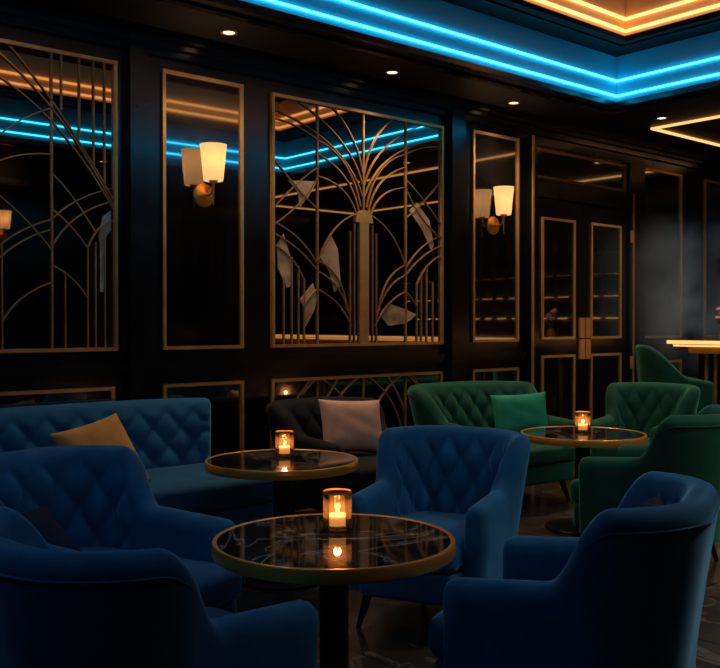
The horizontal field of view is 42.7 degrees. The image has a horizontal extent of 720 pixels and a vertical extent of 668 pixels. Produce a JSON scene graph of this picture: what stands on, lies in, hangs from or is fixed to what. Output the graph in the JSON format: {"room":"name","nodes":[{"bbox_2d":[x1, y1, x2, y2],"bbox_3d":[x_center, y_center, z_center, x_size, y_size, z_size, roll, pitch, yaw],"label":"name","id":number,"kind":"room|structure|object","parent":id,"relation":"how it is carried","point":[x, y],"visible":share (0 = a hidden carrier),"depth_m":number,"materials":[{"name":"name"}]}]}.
{"room":"bar","nodes":[
{"label":"bar","id":0,"kind":"room"},
{"bbox_2d":[0,24,719,450],"bbox_3d":[-0.310,-0.793,6.756,13.700,4.100,0.100,-1,1,-40],"label":"wall","id":1,"kind":"structure","parent":0,"point":[257,91],"depth_m":6.35,"materials":[{"name":"black paint"}]},
{"bbox_2d":[0,386,114,407],"bbox_3d":[-2.090,0.671,5.175,1.520,0.685,0.022,-1,1,-40],"label":"trim","id":2,"kind":"structure","parent":1,"relation":"attached to","point":[8,399],"depth_m":5.42,"materials":[{"name":"gold metal"}]},
{"bbox_2d":[0,38,117,352],"bbox_3d":[-2.142,-0.778,5.110,1.697,1.775,0.030,-1,1,-40],"label":"mirror","id":3,"kind":"object","parent":1,"relation":"attached to","point":[59,108],"visible":1,"depth_m":5.42,"materials":[{"name":"gold metal"}]},
{"bbox_2d":[125,32,148,399],"bbox_3d":[-1.388,-0.322,5.728,0.120,3.180,0.075,-1,1,-40],"label":"pilaster","id":4,"kind":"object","parent":1,"relation":"attached to","point":[136,53],"depth_m":5.69,"materials":[{"name":"black paint"}]},
{"bbox_2d":[161,68,243,349],"bbox_3d":[-1.028,-0.796,6.064,0.610,1.790,0.022,-1,1,-40],"label":"mirror","id":5,"kind":"object","parent":1,"relation":"attached to","point":[203,247],"depth_m":6.05,"materials":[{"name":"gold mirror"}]},
{"bbox_2d":[162,380,243,456],"bbox_3d":[-1.028,0.661,6.080,0.610,0.685,0.022,-1,1,-40],"label":"trim","id":6,"kind":"structure","parent":1,"relation":"attached to","point":[226,398],"depth_m":6.17,"materials":[{"name":"gold metal"}]},
{"bbox_2d":[193,142,226,206],"bbox_3d":[-0.963,-1.031,5.985,0.177,0.394,0.211,-1,1,-40],"label":"wall lamp","id":7,"kind":"object","parent":1,"relation":"attached to","point":[213,154],"visible":1,"depth_m":5.92,"materials":[{"name":"beige glass"}]},
{"bbox_2d":[291,503,308,510],"bbox_3d":[-0.270,1.187,6.729,13.500,0.140,0.025,-1,1,-40],"label":"baseboard","id":8,"kind":"structure","parent":1,"relation":"attached to","point":[299,507],"depth_m":6.58,"materials":[{"name":"black paint"}]},
{"bbox_2d":[0,347,687,380],"bbox_3d":[-0.266,0.209,6.715,13.500,0.075,0.035,-1,1,-40],"label":"trim","id":9,"kind":"structure","parent":1,"relation":"attached to","point":[91,370],"depth_m":6.27,"materials":[{"name":"black paint"}]},
{"bbox_2d":[270,371,442,448],"bbox_3d":[0.025,0.652,6.977,1.697,0.685,0.022,-1,1,-40],"label":"trim","id":10,"kind":"structure","parent":1,"relation":"attached to","point":[284,388],"depth_m":7.01,"materials":[{"name":"gold metal"}]},
{"bbox_2d":[270,92,443,347],"bbox_3d":[0.028,-0.798,6.958,1.697,1.775,0.030,-1,1,-40],"label":"mirror","id":11,"kind":"object","parent":1,"relation":"attached to","point":[357,195],"visible":1,"depth_m":6.89,"materials":[{"name":"gold metal"}]},
{"bbox_2d":[0,0,719,173],"bbox_3d":[-0.245,-1.848,6.668,13.500,0.150,0.100,-1,1,-40],"label":"trim","id":12,"kind":"structure","parent":1,"relation":"attached to","point":[35,15],"depth_m":6.53,"materials":[{"name":"black paint"}]},
{"bbox_2d":[446,104,465,381],"bbox_3d":[0.789,-0.342,7.582,0.160,3.180,0.075,-1,1,-40],"label":"trim","id":13,"kind":"structure","parent":1,"relation":"attached to","point":[456,120],"depth_m":7.54,"materials":[{"name":"black paint"}]},
{"bbox_2d":[471,367,518,380],"bbox_3d":[1.174,0.641,7.955,0.595,0.685,0.022,-1,1,-40],"label":"trim","id":14,"kind":"structure","parent":1,"relation":"attached to","point":[497,374],"depth_m":7.96,"materials":[{"name":"gold metal"}]},
{"bbox_2d":[471,129,519,341],"bbox_3d":[1.174,-0.826,7.939,0.595,1.790,0.022,-1,1,-40],"label":"mirror","id":15,"kind":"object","parent":1,"relation":"attached to","point":[495,157],"depth_m":7.93,"materials":[{"name":"black mirror"}]},
{"bbox_2d":[487,186,513,233],"bbox_3d":[1.210,-1.051,7.836,0.177,0.394,0.211,-1,1,-40],"label":"wall lamp","id":16,"kind":"object","parent":1,"relation":"attached to","point":[503,195],"visible":1,"depth_m":7.77,"materials":[{"name":"beige glass"}]},
{"bbox_2d":[525,135,644,423],"bbox_3d":[2.188,-0.265,8.767,1.795,3.000,0.084,-1,1,-40],"label":"door","id":17,"kind":"structure","parent":1,"relation":"in","point":[585,269],"depth_m":8.67,"materials":[{"name":"black paint"}]},
{"bbox_2d":[645,167,682,337],"bbox_3d":[3.167,-0.832,9.637,0.745,1.745,0.022,-1,1,-40],"label":"trim","id":18,"kind":"structure","parent":1,"relation":"attached to","point":[663,189],"depth_m":9.66,"materials":[{"name":"gold metal"}]},
{"bbox_2d":[669,360,681,373],"bbox_3d":[3.167,0.623,9.653,0.745,0.685,0.022,-1,1,-40],"label":"trim","id":19,"kind":"structure","parent":1,"relation":"attached to","point":[677,364],"depth_m":9.86,"materials":[{"name":"gold metal"}]},
{"bbox_2d":[703,179,719,336],"bbox_3d":[4.112,-0.841,10.442,0.786,1.745,0.022,-1,1,-40],"label":"trim","id":20,"kind":"structure","parent":1,"relation":"attached to","point":[711,235],"depth_m":10.30,"materials":[{"name":"gold metal"}]},
{"bbox_2d":[42,0,719,156],"bbox_3d":[2.024,-2.314,3.998,13.500,0.840,7.100,-1,1,-40],"label":"ceiling","id":21,"kind":"structure","parent":0,"point":[476,19],"depth_m":6.99,"materials":[{"name":"black paint"}]},
{"bbox_2d":[220,29,237,35],"bbox_3d":[-0.830,-1.908,5.827,0.112,0.010,0.112,-1,1,-40],"label":"recessed light","id":22,"kind":"object","parent":21,"relation":"in","point":[229,32],"visible":1,"depth_m":5.82,"materials":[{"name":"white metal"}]},
{"bbox_2d":[385,70,399,74],"bbox_3d":[0.237,-1.918,6.749,0.112,0.010,0.112,-1,1,-40],"label":"recessed light","id":23,"kind":"object","parent":21,"relation":"in","point":[389,72],"visible":1,"depth_m":6.75,"materials":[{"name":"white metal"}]},
{"bbox_2d":[158,0,719,114],"bbox_3d":[0.238,-1.897,3.979,8.270,0.048,3.660,-1,1,-40],"label":"trim","id":24,"kind":"structure","parent":21,"relation":"attached to","point":[238,4],"depth_m":6.39,"materials":[{"name":"black paint"}]},
{"bbox_2d":[266,0,719,96],"bbox_3d":[0.238,-1.977,3.978,7.942,0.012,3.332,-1,1,-40],"label":"light strip","id":25,"kind":"object","parent":21,"relation":"attached to","point":[273,1],"visible":1,"depth_m":6.62,"materials":[{"name":"blue plastic"}]},
{"bbox_2d":[507,101,519,104],"bbox_3d":[1.283,-1.928,7.680,0.112,0.010,0.112,-1,1,-40],"label":"recessed light","id":26,"kind":"object","parent":21,"relation":"in","point":[509,102],"visible":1,"depth_m":7.66,"materials":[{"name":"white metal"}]},
{"bbox_2d":[339,0,719,81],"bbox_3d":[0.238,-2.105,3.977,7.942,0.012,3.332,-1,1,-40],"label":"light strip","id":27,"kind":"object","parent":21,"relation":"attached to","point":[346,1],"visible":1,"depth_m":6.92,"materials":[{"name":"blue plastic"}]},
{"bbox_2d":[477,0,719,48],"bbox_3d":[0.236,-2.318,3.992,7.510,0.034,2.950,-1,1,-40],"label":"trim","id":28,"kind":"structure","parent":21,"relation":"attached to","point":[520,3],"depth_m":6.98,"materials":[{"name":"black paint"}]},
{"bbox_2d":[534,0,719,32],"bbox_3d":[0.236,-2.385,3.992,7.262,0.020,2.702,-1,1,-40],"label":"light strip","id":29,"kind":"object","parent":21,"relation":"attached to","point":[545,2],"visible":1,"depth_m":7.00,"materials":[{"name":"plastic"}]},
{"bbox_2d":[570,0,695,20],"bbox_3d":[0.236,-2.482,3.991,7.262,0.020,2.702,-1,1,-40],"label":"light strip","id":30,"kind":"object","parent":21,"relation":"attached to","point":[583,3],"visible":1,"depth_m":7.12,"materials":[{"name":"yellow plastic"}]},
{"bbox_2d":[655,116,667,119],"bbox_3d":[2.704,-1.935,8.247,0.112,0.010,0.112,-1,1,-40],"label":"recessed light","id":31,"kind":"object","parent":21,"relation":"in","point":[660,117],"visible":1,"depth_m":8.24,"materials":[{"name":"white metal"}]},
{"bbox_2d":[651,115,719,146],"bbox_3d":[5.526,-1.917,7.078,2.180,0.020,6.040,-1,1,-40],"label":"light strip","id":32,"kind":"object","parent":21,"relation":"attached to","point":[658,128],"visible":1,"depth_m":8.70,"materials":[{"name":"yellow plastic"}]},
{"bbox_2d":[236,468,719,667],"bbox_3d":[2.024,1.336,4.038,13.700,0.100,7.300,-1,1,-40],"label":"floor","id":33,"kind":"structure","parent":0,"point":[392,633],"depth_m":4.24,"materials":[{"name":"stone"}]},
{"bbox_2d":[0,445,241,613],"bbox_3d":[-0.993,0.883,3.426,1.020,0.828,0.897,0,1,28],"label":"armchair","id":34,"kind":"object","parent":33,"relation":"on","point":[102,497],"visible":0.34,"depth_m":3.69,"materials":[{"name":"blue fabric"}]},
{"bbox_2d":[21,506,80,550],"bbox_3d":[-1.200,0.770,3.249,0.249,0.249,0.424,0,1,37],"label":"cushion","id":35,"kind":"object","parent":34,"relation":"on","point":[42,519],"visible":0.26,"depth_m":3.32,"materials":[{"name":"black fabric"}]},
{"bbox_2d":[79,547,241,607],"bbox_3d":[-0.900,0.913,3.377,0.810,0.143,0.543,0,1,28],"label":"seat cushion","id":36,"kind":"object","parent":34,"relation":"on","point":[218,587],"depth_m":3.35,"materials":[{"name":"blue fabric"}]},
{"bbox_2d":[0,398,272,524],"bbox_3d":[-1.368,0.842,5.142,1.766,0.864,0.908,-1,1,-40],"label":"sofa","id":37,"kind":"object","parent":33,"relation":"on","point":[171,437],"visible":0.44,"depth_m":5.29,"materials":[{"name":"blue fabric"}]},
{"bbox_2d":[50,413,150,480],"bbox_3d":[-1.358,0.652,4.840,0.258,0.436,0.490,0,1,36],"label":"cushion","id":38,"kind":"object","parent":37,"relation":"on","point":[109,430],"visible":0.43,"depth_m":4.82,"materials":[{"name":"gold fabric"}]},
{"bbox_2d":[146,463,272,511],"bbox_3d":[-1.256,0.882,5.120,1.625,0.175,0.730,-1,1,-40],"label":"seat cushion","id":39,"kind":"object","parent":37,"relation":"on","point":[182,486],"depth_m":5.10,"materials":[{"name":"blue fabric"}]},
{"bbox_2d":[0,507,317,667],"bbox_3d":[-0.595,0.889,2.455,0.819,0.837,0.913,1,1,41],"label":"armchair","id":40,"kind":"object","parent":33,"relation":"on","point":[139,608],"visible":1,"depth_m":2.03,"materials":[{"name":"blue fabric"}]},
{"bbox_2d":[205,607,233,618],"bbox_3d":[-0.533,0.918,2.526,0.496,0.144,0.725,1,1,41],"label":"seat cushion","id":41,"kind":"object","parent":40,"relation":"on","point":[213,612],"depth_m":2.83,"materials":[{"name":"blue fabric"}]},
{"bbox_2d":[205,449,357,590],"bbox_3d":[-0.408,0.967,4.821,0.800,0.622,0.800,0,1,-4],"label":"cocktail table","id":42,"kind":"object","parent":33,"relation":"on","point":[305,464],"visible":0.79,"depth_m":4.68,"materials":[{"name":"black metal"}]},
{"bbox_2d":[275,430,293,456],"bbox_3d":[-0.405,0.588,4.937,0.101,0.132,0.101,-1,1,-40],"label":"candle holder","id":43,"kind":"object","parent":42,"relation":"on","point":[284,450],"visible":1,"depth_m":4.91,"materials":[{"name":"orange glass"}]},
{"bbox_2d":[279,446,289,453],"bbox_3d":[-0.405,0.621,4.937,0.085,0.033,0.085,-1,1,-40],"label":"candle","id":44,"kind":"object","parent":43,"relation":"on","point":[282,449],"depth_m":4.90,"materials":[{"name":"white wax"}]},
{"bbox_2d":[265,397,386,514],"bbox_3d":[-0.112,0.859,6.109,0.931,0.818,0.951,-1,1,-40],"label":"armchair","id":45,"kind":"object","parent":33,"relation":"on","point":[302,416],"visible":0.44,"depth_m":5.87,"materials":[{"name":"black fabric"}]},
{"bbox_2d":[318,399,381,451],"bbox_3d":[-0.053,0.609,6.083,0.481,0.368,0.200,0,1,-30],"label":"cushion","id":46,"kind":"object","parent":45,"relation":"on","point":[351,425],"visible":0.94,"depth_m":6.01,"materials":[{"name":"beige fabric"}]},
{"bbox_2d":[342,451,376,488],"bbox_3d":[-0.050,0.871,6.037,0.582,0.148,0.761,-1,1,-40],"label":"seat cushion","id":47,"kind":"object","parent":45,"relation":"on","point":[364,476],"depth_m":5.64,"materials":[{"name":"black fabric"}]},
{"bbox_2d":[212,513,454,667],"bbox_3d":[-0.086,0.986,3.051,0.800,0.622,0.800,0,1,27],"label":"cocktail table","id":48,"kind":"object","parent":33,"relation":"on","point":[294,549],"visible":0.99,"depth_m":2.98,"materials":[{"name":"black stone"}]},
{"bbox_2d":[323,488,351,530],"bbox_3d":[-0.078,0.607,3.177,0.101,0.132,0.101,-1,1,-40],"label":"candle holder","id":49,"kind":"object","parent":48,"relation":"on","point":[335,521],"visible":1,"depth_m":3.15,"materials":[{"name":"orange glass"}]},
{"bbox_2d":[329,512,345,526],"bbox_3d":[-0.078,0.640,3.177,0.085,0.033,0.085,-1,1,-40],"label":"candle","id":50,"kind":"object","parent":49,"relation":"on","point":[336,519],"depth_m":3.14,"materials":[{"name":"white wax"}]},
{"bbox_2d":[349,425,530,627],"bbox_3d":[0.357,0.871,4.154,0.750,0.837,0.806,0,1,27],"label":"armchair","id":51,"kind":"object","parent":33,"relation":"on","point":[468,482],"visible":0.7,"depth_m":4.24,"materials":[{"name":"blue fabric"}]},
{"bbox_2d":[401,511,465,573],"bbox_3d":[0.320,0.902,4.080,0.454,0.144,0.640,0,1,27],"label":"seat cushion","id":52,"kind":"object","parent":51,"relation":"on","point":[453,522],"depth_m":4.00,"materials":[{"name":"blue fabric"}]},
{"bbox_2d":[407,381,574,500],"bbox_3d":[0.976,0.820,6.913,1.252,0.878,0.965,0,1,-37],"label":"loveseat","id":53,"kind":"object","parent":33,"relation":"on","point":[457,403],"visible":0.44,"depth_m":7.01,"materials":[{"name":"green fabric"}]},
{"bbox_2d":[490,392,547,432],"bbox_3d":[1.230,0.624,7.045,0.456,0.354,0.181,0,1,-9],"label":"cushion","id":54,"kind":"object","parent":53,"relation":"on","point":[517,413],"visible":0.81,"depth_m":6.99,"materials":[{"name":"green fabric"}]},
{"bbox_2d":[528,443,574,465],"bbox_3d":[1.038,0.862,6.832,0.882,0.148,0.761,0,1,-37],"label":"seat cushion","id":55,"kind":"object","parent":53,"relation":"on","point":[540,455],"depth_m":6.63,"materials":[{"name":"green fabric"}]},
{"bbox_2d":[428,471,719,667],"bbox_3d":[0.654,0.875,2.793,0.806,0.858,0.776,0,1,26],"label":"armchair","id":56,"kind":"object","parent":33,"relation":"on","point":[628,591],"visible":0.99,"depth_m":2.46,"materials":[{"name":"blue fabric"}]},
{"bbox_2d":[428,610,442,659],"bbox_3d":[0.580,0.905,2.829,0.640,0.148,0.470,0,1,26],"label":"seat cushion","id":57,"kind":"object","parent":56,"relation":"on","point":[435,631],"depth_m":2.75,"materials":[{"name":"blue fabric"}]},
{"bbox_2d":[637,494,663,507],"bbox_3d":[0.810,0.700,2.748,0.188,0.397,0.446,0,1,25],"label":"cushion","id":58,"kind":"object","parent":56,"relation":"on","point":[655,501],"visible":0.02,"depth_m":2.83,"materials":[{"name":"blue fabric"}]},
{"bbox_2d":[520,426,646,535],"bbox_3d":[1.450,0.954,5.991,0.800,0.622,0.800,0,1,-34],"label":"cocktail table","id":59,"kind":"object","parent":33,"relation":"on","point":[565,436],"visible":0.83,"depth_m":5.86,"materials":[{"name":"black metal"}]},
{"bbox_2d":[575,411,590,432],"bbox_3d":[1.460,0.576,6.027,0.101,0.132,0.101,-1,1,-40],"label":"candle holder","id":60,"kind":"object","parent":59,"relation":"on","point":[581,427],"visible":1,"depth_m":6.00,"materials":[{"name":"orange glass"}]},
{"bbox_2d":[578,424,586,429],"bbox_3d":[1.460,0.609,6.027,0.085,0.033,0.085,-1,1,-40],"label":"candle","id":61,"kind":"object","parent":60,"relation":"on","point":[580,426],"depth_m":5.99,"materials":[{"name":"wax"}]},
{"bbox_2d":[586,382,700,456],"bbox_3d":[2.131,0.822,6.961,0.754,0.873,0.814,1,1,45],"label":"armchair","id":62,"kind":"object","parent":33,"relation":"on","point":[637,406],"visible":0.34,"depth_m":7.17,"materials":[{"name":"green fabric"}]},
{"bbox_2d":[591,438,649,456],"bbox_3d":[2.067,0.861,6.896,0.631,0.148,0.432,-1,1,-45],"label":"seat cushion","id":63,"kind":"object","parent":62,"relation":"on","point":[595,452],"depth_m":6.73,"materials":[{"name":"green fabric"}]},
{"bbox_2d":[570,404,719,560],"bbox_3d":[1.682,0.842,5.148,0.904,0.873,0.877,0,1,35],"label":"armchair","id":64,"kind":"object","parent":33,"relation":"on","point":[689,445],"visible":0.52,"depth_m":4.81,"materials":[{"name":"green fabric"}]},
{"bbox_2d":[570,478,578,502],"bbox_3d":[1.598,0.879,5.207,0.701,0.148,0.502,0,1,35],"label":"seat cushion","id":65,"kind":"object","parent":64,"relation":"on","point":[574,486],"depth_m":5.18,"materials":[{"name":"green fabric"}]},
{"bbox_2d":[635,344,713,409],"bbox_3d":[2.778,0.669,8.214,0.608,1.146,0.583,0,1,7],"label":"armchair","id":66,"kind":"object","parent":33,"relation":"on","point":[652,366],"visible":0.47,"depth_m":7.96,"materials":[{"name":"green fabric"}]},
{"bbox_2d":[667,339,719,412],"bbox_3d":[4.980,0.664,6.728,0.762,1.185,5.612,-1,1,-40],"label":"bar counter","id":67,"kind":"object","parent":33,"relation":"on","point":[708,350],"depth_m":8.51,"materials":[{"name":"metal"}]},
{"bbox_2d":[669,339,719,344],"bbox_3d":[4.989,0.095,6.721,0.750,0.045,5.600,-1,1,-40],"label":"countertop","id":68,"kind":"structure","parent":67,"relation":"on","point":[669,339],"depth_m":8.47,"materials":[{"name":"metal"}]},
{"bbox_2d":[715,307,719,338],"bbox_3d":[3.340,-0.102,8.452,0.139,0.311,0.140,-1,1,-40],"label":"vase","id":69,"kind":"object","parent":67,"relation":"on","point":[717,318],"visible":1,"depth_m":8.44,"materials":[{"name":"gold metal"}]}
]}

